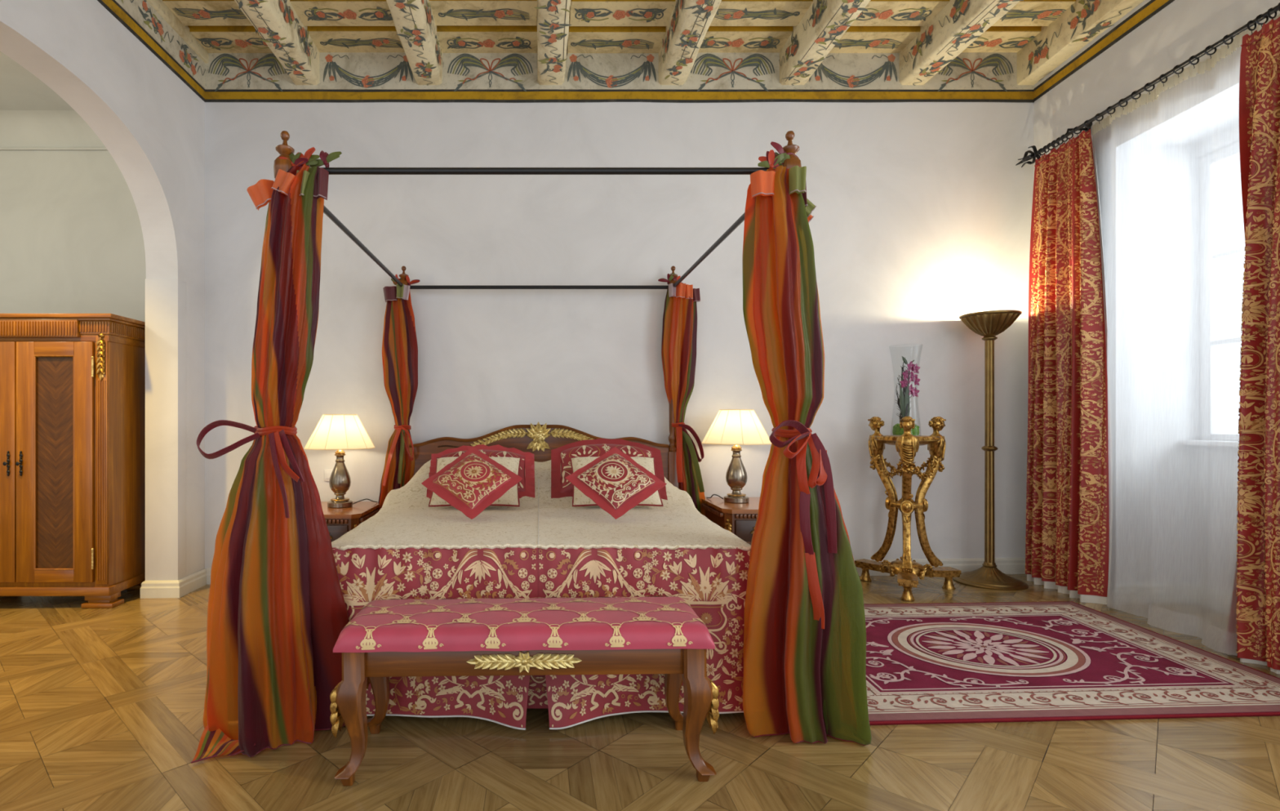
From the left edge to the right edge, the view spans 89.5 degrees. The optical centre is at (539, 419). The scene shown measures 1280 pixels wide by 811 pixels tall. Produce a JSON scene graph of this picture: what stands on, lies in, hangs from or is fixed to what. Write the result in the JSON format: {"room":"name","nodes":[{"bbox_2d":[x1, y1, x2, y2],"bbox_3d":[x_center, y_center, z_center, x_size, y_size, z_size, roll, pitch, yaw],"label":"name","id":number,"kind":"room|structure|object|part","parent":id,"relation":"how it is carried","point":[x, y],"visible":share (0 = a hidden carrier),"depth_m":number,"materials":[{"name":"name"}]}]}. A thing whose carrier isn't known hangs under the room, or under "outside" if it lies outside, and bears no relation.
{"room":"historic interior","nodes":[
{"label":"historic interior","id":0,"kind":"room"},
{"bbox_2d":[0,51,74,110],"bbox_3d":[-3.925,-2.410,2.200,2.551,0.120,5.600,0,0,0],"label":"ceiling","id":1,"kind":"structure","parent":0,"point":[20,89],"depth_m":4.57,"materials":[{"name":"paint"}]},
{"bbox_2d":[0,150,146,321],"bbox_3d":[-3.925,-0.625,5.075,2.551,3.850,0.150,0,0,0],"label":"wall","id":2,"kind":"structure","parent":0,"point":[72,240],"depth_m":5.00,"materials":[{"name":"paint"}]},
{"bbox_2d":[0,110,107,150],"bbox_3d":[-3.849,-2.230,4.920,2.401,0.240,0.160,0,0,0],"label":"ceiling","id":3,"kind":"structure","parent":2,"relation":"attached to","point":[20,130],"depth_m":4.97,"materials":[{"name":"paint"}]},
{"bbox_2d":[0,0,204,580],"bbox_3d":[-2.542,-0.780,2.020,0.223,4.100,5.240,0,0,0],"label":"wall","id":4,"kind":"structure","parent":0,"point":[148,120],"depth_m":4.29,"materials":[{"name":"white paint"}]},
{"bbox_2d":[97,0,205,102],"bbox_3d":[-2.430,-2.355,2.440,0.008,0.099,4.400,0,0,0],"label":"trim","id":5,"kind":"structure","parent":4,"relation":"attached to","point":[113,6],"depth_m":4.00,"materials":[{"name":"paint"}]},
{"bbox_2d":[113,0,205,88],"bbox_3d":[-2.426,-2.495,2.013,0.016,0.233,5.226,0,0,0],"label":"trim","id":6,"kind":"structure","parent":4,"relation":"attached to","point":[140,11],"depth_m":4.14,"materials":[{"name":"paint"}]},
{"bbox_2d":[140,568,206,598],"bbox_3d":[-2.539,1.133,4.454,0.263,0.117,0.373,0,0,0],"label":"baseboard","id":7,"kind":"structure","parent":4,"relation":"attached to","point":[181,587],"depth_m":4.27,"materials":[{"name":"paint"}]},
{"bbox_2d":[204,102,1033,568],"bbox_3d":[0.625,-0.780,4.740,6.550,4.100,0.200,0,0,0],"label":"wall","id":8,"kind":"structure","parent":0,"point":[921,222],"depth_m":4.64,"materials":[{"name":"white paint"}]},
{"bbox_2d":[324,469,333,480],"bbox_3d":[-1.520,0.400,4.635,0.085,0.085,0.015,0,0,0],"label":"wall socket","id":9,"kind":"object","parent":8,"relation":"attached to","point":[327,473],"visible":0.49,"depth_m":4.63,"materials":[{"name":"white paint"}]},
{"bbox_2d":[206,557,1025,583],"bbox_3d":[0.580,1.093,4.629,5.987,0.191,0.022,0,0,0],"label":"baseboard","id":10,"kind":"structure","parent":8,"relation":"attached to","point":[1006,565],"depth_m":4.62,"materials":[{"name":"paint"}]},
{"bbox_2d":[204,89,1034,102],"bbox_3d":[0.580,-2.355,4.636,6.027,0.099,0.008,0,0,0],"label":"trim","id":11,"kind":"structure","parent":8,"relation":"attached to","point":[211,95],"depth_m":4.63,"materials":[{"name":"paint"}]},
{"bbox_2d":[204,52,1035,92],"bbox_3d":[0.580,-2.543,4.631,6.027,0.333,0.017,0,0,0],"label":"trim","id":12,"kind":"structure","parent":8,"relation":"attached to","point":[337,70],"depth_m":4.63,"materials":[{"name":"paint"}]},
{"bbox_2d":[0,573,1279,810],"bbox_3d":[-0.401,1.211,2.197,9.403,0.218,6.005,0,0,0],"label":"floor","id":13,"kind":"structure","parent":0,"point":[101,708],"depth_m":2.19,"materials":[{"name":"brown wood"}]},
{"bbox_2d":[0,313,145,608],"bbox_3d":[-3.310,0.267,4.306,1.240,1.875,0.627,0,0,0],"label":"wardrobe","id":14,"kind":"object","parent":13,"relation":"on","point":[73,385],"visible":0.94,"depth_m":4.04,"materials":[{"name":"brown wood"}]},
{"bbox_3d":[-3.350,0.272,4.011,0.026,0.160,0.036,0,0,0],"label":"handle","id":15,"kind":"part","parent":14,"relation":"part of","materials":[{"name":"black metal"}]},
{"bbox_3d":[-3.555,0.264,4.038,0.483,1.519,0.021,0,0,0],"label":"door","id":16,"kind":"part","parent":14,"relation":"part of","materials":[{"name":"brown wood"}]},
{"bbox_3d":[-3.270,0.272,4.011,0.026,0.160,0.036,0,0,0],"label":"handle","id":17,"kind":"part","parent":14,"relation":"part of","materials":[{"name":"black metal"}]},
{"bbox_3d":[-3.066,0.268,4.034,0.265,1.362,0.016,0,0,0],"label":"bead moulding","id":18,"kind":"part","parent":14,"relation":"part of","materials":[{"name":"brown wood"}]},
{"bbox_3d":[-3.066,-0.451,4.038,0.251,0.089,0.021,0,0,0],"label":"door rail","id":19,"kind":"part","parent":14,"relation":"part of","materials":[{"name":"brown wood"}]},
{"bbox_3d":[-3.066,0.983,4.038,0.251,0.081,0.021,0,0,0],"label":"door rail","id":20,"kind":"part","parent":14,"relation":"part of","materials":[{"name":"brown wood"}]},
{"bbox_3d":[-3.066,0.268,4.044,0.251,1.349,0.001,0,0,0],"label":"veneer panel","id":21,"kind":"part","parent":14,"relation":"part of","materials":[{"name":"brown wood"}]},
{"bbox_3d":[-3.064,0.264,4.038,0.483,1.519,0.021,0,0,0],"label":"door","id":22,"kind":"part","parent":14,"relation":"part of","materials":[{"name":"brown wood"}]},
{"bbox_3d":[-3.300,-0.577,4.308,1.169,0.089,0.596,0,0,0],"label":"dentil moulding","id":23,"kind":"part","parent":14,"relation":"part of","materials":[{"name":"brown wood"}]},
{"bbox_3d":[-3.310,-0.585,4.312,1.240,0.171,0.615,0,0,0],"label":"cornice","id":24,"kind":"part","parent":14,"relation":"part of","materials":[{"name":"brown wood"}]},
{"bbox_2d":[320,501,379,541],"bbox_3d":[-1.380,0.881,4.272,0.528,0.590,0.655,0,0,0],"label":"nightstand","id":25,"kind":"object","parent":13,"relation":"on","point":[340,521],"visible":0.2,"depth_m":4.01,"materials":[{"name":"brown wood"}]},
{"bbox_3d":[-1.380,0.631,3.982,0.368,0.026,0.026,0,0,0],"label":"dentil moulding","id":26,"kind":"part","parent":25,"relation":"part of","materials":[{"name":"brown wood"}]},
{"bbox_3d":[-1.380,0.720,3.981,0.370,0.132,0.028,0,0,0],"label":"drawer","id":27,"kind":"part","parent":25,"relation":"part of","materials":[{"name":"brown wood"}]},
{"bbox_2d":[303,413,377,507],"bbox_3d":[-1.355,0.273,4.335,0.462,0.625,0.462,0,0,0],"label":"table lamp","id":28,"kind":"object","parent":25,"relation":"on","point":[339,432],"visible":1,"depth_m":4.23,"materials":[{"name":"beige fabric"}]},
{"bbox_3d":[-1.355,0.075,4.335,0.462,0.231,0.462,0,0,0],"label":"trim","id":29,"kind":"part","parent":28,"relation":"part of","materials":[{"name":"beige fabric"}]},
{"bbox_3d":[-1.355,0.075,4.335,0.457,0.225,0.457,0,0,0],"label":"lamp shade","id":30,"kind":"part","parent":28,"relation":"part of","materials":[{"name":"beige fabric"}]},
{"bbox_3d":[-1.200,0.563,4.437,0.049,0.043,0.214,0,0,36],"label":"cord","id":31,"kind":"part","parent":28,"relation":"part of","materials":[{"name":"black plastic"}]},
{"bbox_3d":[-1.128,0.631,4.308,0.024,0.026,0.543,0,0,0],"label":"dentil moulding","id":32,"kind":"part","parent":25,"relation":"part of","materials":[{"name":"brown wood"}]},
{"bbox_2d":[329,595,719,785],"bbox_3d":[-0.048,0.903,2.215,1.245,0.532,0.409,-1,0,0],"label":"bench","id":33,"kind":"object","parent":13,"relation":"on","point":[386,638],"visible":1,"depth_m":2.05,"materials":[{"name":"walnut-stained wood"},{"name":"red patterned fabric"},{"name":"gold"}]},
{"bbox_3d":[-0.605,0.948,2.053,0.097,0.428,0.085,-1,0,0],"label":"leg","id":34,"kind":"part","parent":33,"relation":"part of","materials":[{"name":"brown wood"}]},
{"bbox_3d":[-0.605,0.948,2.377,0.097,0.428,0.085,-1,0,0],"label":"leg","id":35,"kind":"part","parent":33,"relation":"part of","materials":[{"name":"brown wood"}]},
{"bbox_3d":[0.510,0.937,2.377,0.097,0.428,0.085,-1,0,0],"label":"leg","id":36,"kind":"part","parent":33,"relation":"part of","materials":[{"name":"brown wood"}]},
{"bbox_3d":[0.510,0.937,2.053,0.097,0.428,0.085,-1,0,0],"label":"leg","id":37,"kind":"part","parent":33,"relation":"part of","materials":[{"name":"brown wood"}]},
{"bbox_2d":[273,130,801,488],"bbox_3d":[-0.007,0.036,3.478,1.995,2.264,2.195,0,0,0],"label":"bed","id":38,"kind":"object","parent":13,"relation":"on","point":[538,439],"visible":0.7,"depth_m":4.49,"materials":[{"name":"brown wood"}]},
{"bbox_2d":[191,146,349,763],"bbox_3d":[-0.989,0.072,2.424,0.549,2.189,0.449,0,0,-21],"label":"drape","id":39,"kind":"object","parent":38,"relation":"hanging from","point":[277,612],"visible":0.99,"depth_m":2.33,"materials":[{"name":"multicoloured fabric"}]},
{"bbox_3d":[-0.965,0.089,2.420,0.080,2.158,0.080,0,0,0],"label":"post","id":40,"kind":"part","parent":38,"relation":"part of","materials":[{"name":"brown wood"}]},
{"bbox_3d":[-0.965,-0.944,3.478,0.026,0.026,2.055,0,0,0],"label":"canopy rod","id":41,"kind":"part","parent":38,"relation":"part of","materials":[{"name":"black metal"}]},
{"bbox_2d":[378,274,419,509],"bbox_3d":[-1.009,0.065,4.506,0.327,2.188,0.263,0,0,0],"label":"drape","id":42,"kind":"object","parent":38,"relation":"hanging from","point":[399,343],"visible":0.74,"depth_m":4.47,"materials":[{"name":"multicoloured fabric"}]},
{"bbox_3d":[-0.965,0.089,4.535,0.080,2.158,0.080,0,0,0],"label":"post","id":43,"kind":"part","parent":38,"relation":"part of","materials":[{"name":"brown wood"}]},
{"bbox_3d":[-0.007,0.114,4.511,1.842,0.163,0.026,0,0,0],"label":"moulding","id":44,"kind":"part","parent":38,"relation":"part of","materials":[{"name":"brown wood"}]},
{"bbox_3d":[-0.007,-0.944,4.535,1.855,0.026,0.026,0,0,0],"label":"canopy rod","id":45,"kind":"part","parent":38,"relation":"part of","materials":[{"name":"black metal"}]},
{"bbox_3d":[-0.007,0.366,4.535,1.840,0.669,0.044,0,0,0],"label":"headboard","id":46,"kind":"part","parent":38,"relation":"part of","materials":[{"name":"brown wood"}]},
{"bbox_2d":[331,459,751,729],"bbox_3d":[-0.005,0.694,3.426,1.890,0.893,2.157,0,0,0],"label":"bedspread","id":47,"kind":"object","parent":38,"relation":"on","point":[544,545],"visible":0.64,"depth_m":2.47,"materials":[{"name":"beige fabric"}]},
{"bbox_3d":[-0.447,0.818,2.421,0.879,0.646,0.146,0,0,0],"label":"skirt panel","id":48,"kind":"part","parent":47,"relation":"part of","materials":[{"name":"red fabric"}]},
{"bbox_2d":[421,446,522,519],"bbox_3d":[-0.336,0.303,3.190,0.405,0.326,0.308,0,0,34],"label":"cushion","id":49,"kind":"object","parent":47,"relation":"on","point":[473,481],"visible":1,"depth_m":3.14,"materials":[{"name":"red fabric"}]},
{"bbox_2d":[428,456,520,506],"bbox_3d":[-0.355,0.343,3.592,0.496,0.265,0.276,0,0,0],"label":"cushion","id":50,"kind":"object","parent":47,"relation":"on","point":[511,497],"visible":0.34,"depth_m":3.52,"materials":[{"name":"beige fabric"}]},
{"bbox_2d":[426,444,534,497],"bbox_3d":[-0.344,0.308,3.836,0.637,0.315,0.319,0,0,0],"label":"pillow sham","id":51,"kind":"object","parent":47,"relation":"on","point":[526,471],"visible":0.23,"depth_m":3.87,"materials":[{"name":"red fabric"}]},
{"bbox_3d":[-0.005,0.400,3.498,1.824,0.304,2.013,0,0,0],"label":"panel","id":52,"kind":"part","parent":47,"relation":"part of","materials":[{"name":"beige fabric"}]},
{"bbox_2d":[551,438,667,499],"bbox_3d":[0.404,0.291,3.828,0.675,0.354,0.318,0,0,0],"label":"pillow sham","id":53,"kind":"object","parent":47,"relation":"on","point":[561,467],"visible":0.41,"depth_m":3.85,"materials":[{"name":"red fabric"}]},
{"bbox_2d":[565,446,666,519],"bbox_3d":[0.381,0.304,3.189,0.406,0.325,0.306,0,0,-33],"label":"cushion","id":54,"kind":"object","parent":47,"relation":"on","point":[614,481],"visible":1,"depth_m":3.14,"materials":[{"name":"red fabric"}]},
{"bbox_2d":[569,456,663,506],"bbox_3d":[0.425,0.343,3.602,0.496,0.265,0.276,0,0,0],"label":"cushion","id":55,"kind":"object","parent":47,"relation":"on","point":[579,498],"visible":0.28,"depth_m":3.53,"materials":[{"name":"beige fabric"}]},
{"bbox_3d":[0.432,0.817,2.422,0.879,0.644,0.146,0,0,0],"label":"skirt panel","id":56,"kind":"part","parent":47,"relation":"part of","materials":[{"name":"red fabric"}]},
{"bbox_3d":[-0.007,-0.944,2.420,1.855,0.026,0.026,0,0,0],"label":"canopy rod","id":57,"kind":"part","parent":38,"relation":"part of","materials":[{"name":"black metal"}]},
{"bbox_3d":[0.950,0.077,4.535,0.080,2.134,0.080,0,0,0],"label":"post","id":58,"kind":"part","parent":38,"relation":"part of","materials":[{"name":"orange fabric"}]},
{"bbox_2d":[657,272,705,515],"bbox_3d":[1.022,0.044,4.512,0.324,2.180,0.271,0,0,33],"label":"drape","id":59,"kind":"object","parent":38,"relation":"hanging from","point":[679,331],"visible":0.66,"depth_m":4.47,"materials":[{"name":"multicoloured fabric"}]},
{"bbox_3d":[0.950,-0.944,3.478,0.026,0.026,2.055,0,0,0],"label":"canopy rod","id":60,"kind":"part","parent":38,"relation":"part of","materials":[{"name":"black metal"}]},
{"bbox_3d":[0.950,0.077,2.420,0.080,2.134,0.080,0,0,0],"label":"post","id":61,"kind":"part","parent":38,"relation":"part of","materials":[{"name":"brown wood"}]},
{"bbox_2d":[742,141,871,745],"bbox_3d":[0.971,0.048,2.427,0.477,2.184,0.422,0,0,18],"label":"drape","id":62,"kind":"object","parent":38,"relation":"hanging from","point":[804,655],"visible":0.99,"depth_m":2.31,"materials":[{"name":"multicoloured fabric"}]},
{"bbox_2d":[701,497,759,544],"bbox_3d":[1.403,0.847,4.272,0.522,0.587,0.655,0,0,0],"label":"nightstand","id":63,"kind":"object","parent":13,"relation":"on","point":[739,518],"visible":0.3,"depth_m":4.00,"materials":[{"name":"brown wood"}]},
{"bbox_3d":[1.154,0.599,4.308,0.024,0.026,0.543,0,0,0],"label":"dentil moulding","id":64,"kind":"part","parent":63,"relation":"part of","materials":[{"name":"brown wood"}]},
{"bbox_2d":[701,408,771,502],"bbox_3d":[1.338,0.240,4.335,0.462,0.625,0.462,0,0,0],"label":"table lamp","id":65,"kind":"object","parent":63,"relation":"on","point":[735,427],"visible":1,"depth_m":4.23,"materials":[{"name":"beige fabric"}]},
{"bbox_3d":[1.217,0.533,4.455,0.026,0.038,0.170,0,0,-27],"label":"cord","id":66,"kind":"part","parent":65,"relation":"part of","materials":[{"name":"black plastic"}]},
{"bbox_3d":[1.338,0.043,4.335,0.462,0.231,0.462,0,0,0],"label":"trim","id":67,"kind":"part","parent":65,"relation":"part of","materials":[{"name":"beige fabric"}]},
{"bbox_3d":[1.338,0.043,4.335,0.457,0.225,0.457,0,0,0],"label":"lamp shade","id":68,"kind":"part","parent":65,"relation":"part of","materials":[{"name":"beige fabric"}]},
{"bbox_3d":[1.403,0.688,3.981,0.364,0.132,0.028,0,0,0],"label":"drawer","id":69,"kind":"part","parent":63,"relation":"part of","materials":[{"name":"brown wood"}]},
{"bbox_3d":[1.403,0.599,3.982,0.362,0.026,0.026,0,0,0],"label":"dentil moulding","id":70,"kind":"part","parent":63,"relation":"part of","materials":[{"name":"brown wood"}]},
{"bbox_2d":[854,416,960,600],"bbox_3d":[2.506,0.550,4.256,0.561,1.150,0.643,0,0,0],"label":"plant stand","id":71,"kind":"object","parent":13,"relation":"on","point":[907,571],"visible":1,"depth_m":4.23,"materials":[{"name":"gold metal"}]},
{"bbox_3d":[2.361,1.012,4.397,0.112,0.045,0.332,0,0,-31],"label":"plinth arm","id":72,"kind":"part","parent":71,"relation":"part of"},
{"bbox_3d":[2.369,0.596,4.383,0.057,0.765,0.175,0,0,-31],"label":"leg","id":73,"kind":"part","parent":71,"relation":"part of","materials":[{"name":"gold metal"}]},
{"bbox_3d":[2.447,0.135,4.255,0.395,0.060,0.394,0,0,0],"label":"dish","id":74,"kind":"part","parent":71,"relation":"part of","materials":[{"name":"gold metal"}]},
{"bbox_3d":[2.375,0.596,4.123,0.057,0.765,0.175,0,0,29],"label":"leg","id":75,"kind":"part","parent":71,"relation":"part of","materials":[{"name":"gold metal"}]},
{"bbox_3d":[2.367,1.012,4.109,0.112,0.045,0.332,0,0,29],"label":"plinth arm","id":76,"kind":"part","parent":71,"relation":"part of"},
{"bbox_3d":[2.597,0.596,4.260,0.176,0.765,0.058,0,0,0],"label":"leg","id":77,"kind":"part","parent":71,"relation":"part of","materials":[{"name":"gold metal"}]},
{"bbox_3d":[2.613,1.012,4.261,0.334,0.045,0.115,0,0,0],"label":"plinth arm","id":78,"kind":"part","parent":71,"relation":"part of"},
{"bbox_2d":[952,309,1028,590],"bbox_3d":[3.100,0.193,4.395,0.428,1.846,0.428,0,0,0],"label":"floor lamp","id":79,"kind":"object","parent":13,"relation":"on","point":[987,324],"visible":0.99,"depth_m":4.37,"materials":[{"name":"gold metal"}]},
{"bbox_3d":[3.100,-0.647,4.395,0.336,0.137,0.336,0,0,0],"label":"lamp shade","id":80,"kind":"part","parent":79,"relation":"part of","materials":[{"name":"gold metal"}]},
{"bbox_2d":[863,600,1279,724],"bbox_3d":[2.192,1.120,3.131,2.096,0.040,1.504,0,0,0],"label":"rug","id":81,"kind":"object","parent":13,"relation":"on","point":[1055,660],"visible":0.72,"depth_m":2.83,"materials":[{"name":"red carpet"}]},
{"bbox_2d":[146,0,1144,85],"bbox_3d":[0.658,-2.612,2.070,6.584,0.376,5.340,0,0,0],"label":"ceiling","id":82,"kind":"structure","parent":0,"point":[927,35],"depth_m":4.23,"materials":[{"name":"paint"}]},
{"bbox_2d":[1033,0,1279,593],"bbox_3d":[3.672,-0.790,1.973,0.620,4.080,5.300,0,0,5],"label":"wall","id":83,"kind":"structure","parent":0,"point":[1174,513],"depth_m":3.88,"materials":[{"name":"white paint"}]},
{"bbox_2d":[1033,0,1174,102],"bbox_3d":[3.399,-2.355,2.449,0.008,0.099,4.400,0,0,5],"label":"trim","id":84,"kind":"structure","parent":83,"relation":"attached to","point":[1152,7],"depth_m":4.00,"materials":[{"name":"paint"}]},
{"bbox_2d":[1015,2,1279,167],"bbox_3d":[3.391,-1.856,3.153,0.183,0.139,2.902,0,0,4],"label":"curtain rod","id":85,"kind":"object","parent":83,"relation":"attached to","point":[1087,124],"visible":1,"depth_m":3.53,"materials":[{"name":"metal"}]},
{"bbox_2d":[1024,128,1112,604],"bbox_3d":[3.404,-0.323,4.138,0.175,2.977,0.596,0,0,7],"label":"window curtain","id":86,"kind":"object","parent":85,"relation":"hanging from","point":[1069,491],"visible":1,"depth_m":4.09,"materials":[{"name":"red fabric"},{"name":"gold patterned fabric"}]},
{"bbox_3d":[3.377,-1.880,2.902,0.016,0.016,2.400,0,0,5],"label":"rod","id":87,"kind":"part","parent":85,"relation":"part of","materials":[{"name":"metal"}]},
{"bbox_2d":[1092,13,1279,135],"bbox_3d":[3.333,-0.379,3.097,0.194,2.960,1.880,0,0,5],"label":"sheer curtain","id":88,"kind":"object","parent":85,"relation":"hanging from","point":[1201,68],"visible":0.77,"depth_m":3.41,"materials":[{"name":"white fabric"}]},
{"bbox_2d":[1225,17,1279,673],"bbox_3d":[3.279,-0.308,2.677,0.176,3.009,0.717,0,0,6],"label":"window curtain","id":89,"kind":"object","parent":85,"relation":"hanging from","point":[1253,634],"visible":0.99,"depth_m":2.91,"materials":[{"name":"red fabric"},{"name":"gold patterned fabric"}]},
{"bbox_2d":[1109,581,1232,613],"bbox_3d":[3.615,1.055,2.430,0.472,0.124,4.400,0,0,5],"label":"baseboard","id":90,"kind":"structure","parent":83,"relation":"attached to","point":[1207,597],"depth_m":3.86,"materials":[{"name":"paint"}]},
{"bbox_2d":[1181,141,1245,447],"bbox_3d":[3.921,-0.720,3.159,0.190,1.740,1.425,0,0,5],"label":"window","id":91,"kind":"structure","parent":83,"relation":"in","point":[1212,253],"depth_m":3.79,"materials":[{"name":"white paint"}]},
{"bbox_3d":[3.880,0.135,3.162,0.108,0.030,1.405,0,0,5],"label":"sill","id":92,"kind":"part","parent":91,"relation":"part of","materials":[{"name":"white paint"}]},
{"bbox_3d":[2.442,-0.195,4.255,0.197,0.608,0.197,0,0,0],"label":"glass vase","id":93,"kind":"object","parent":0,"visible":0},
{"bbox_2d":[892,355,920,435],"bbox_3d":[2.446,-0.162,4.255,0.164,0.526,0.156,0,0,0],"label":"orchid arrangement","id":94,"kind":"object","parent":93,"relation":"in","point":[904,398],"visible":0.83,"depth_m":4.22,"materials":[{"name":"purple plant"}]}
]}

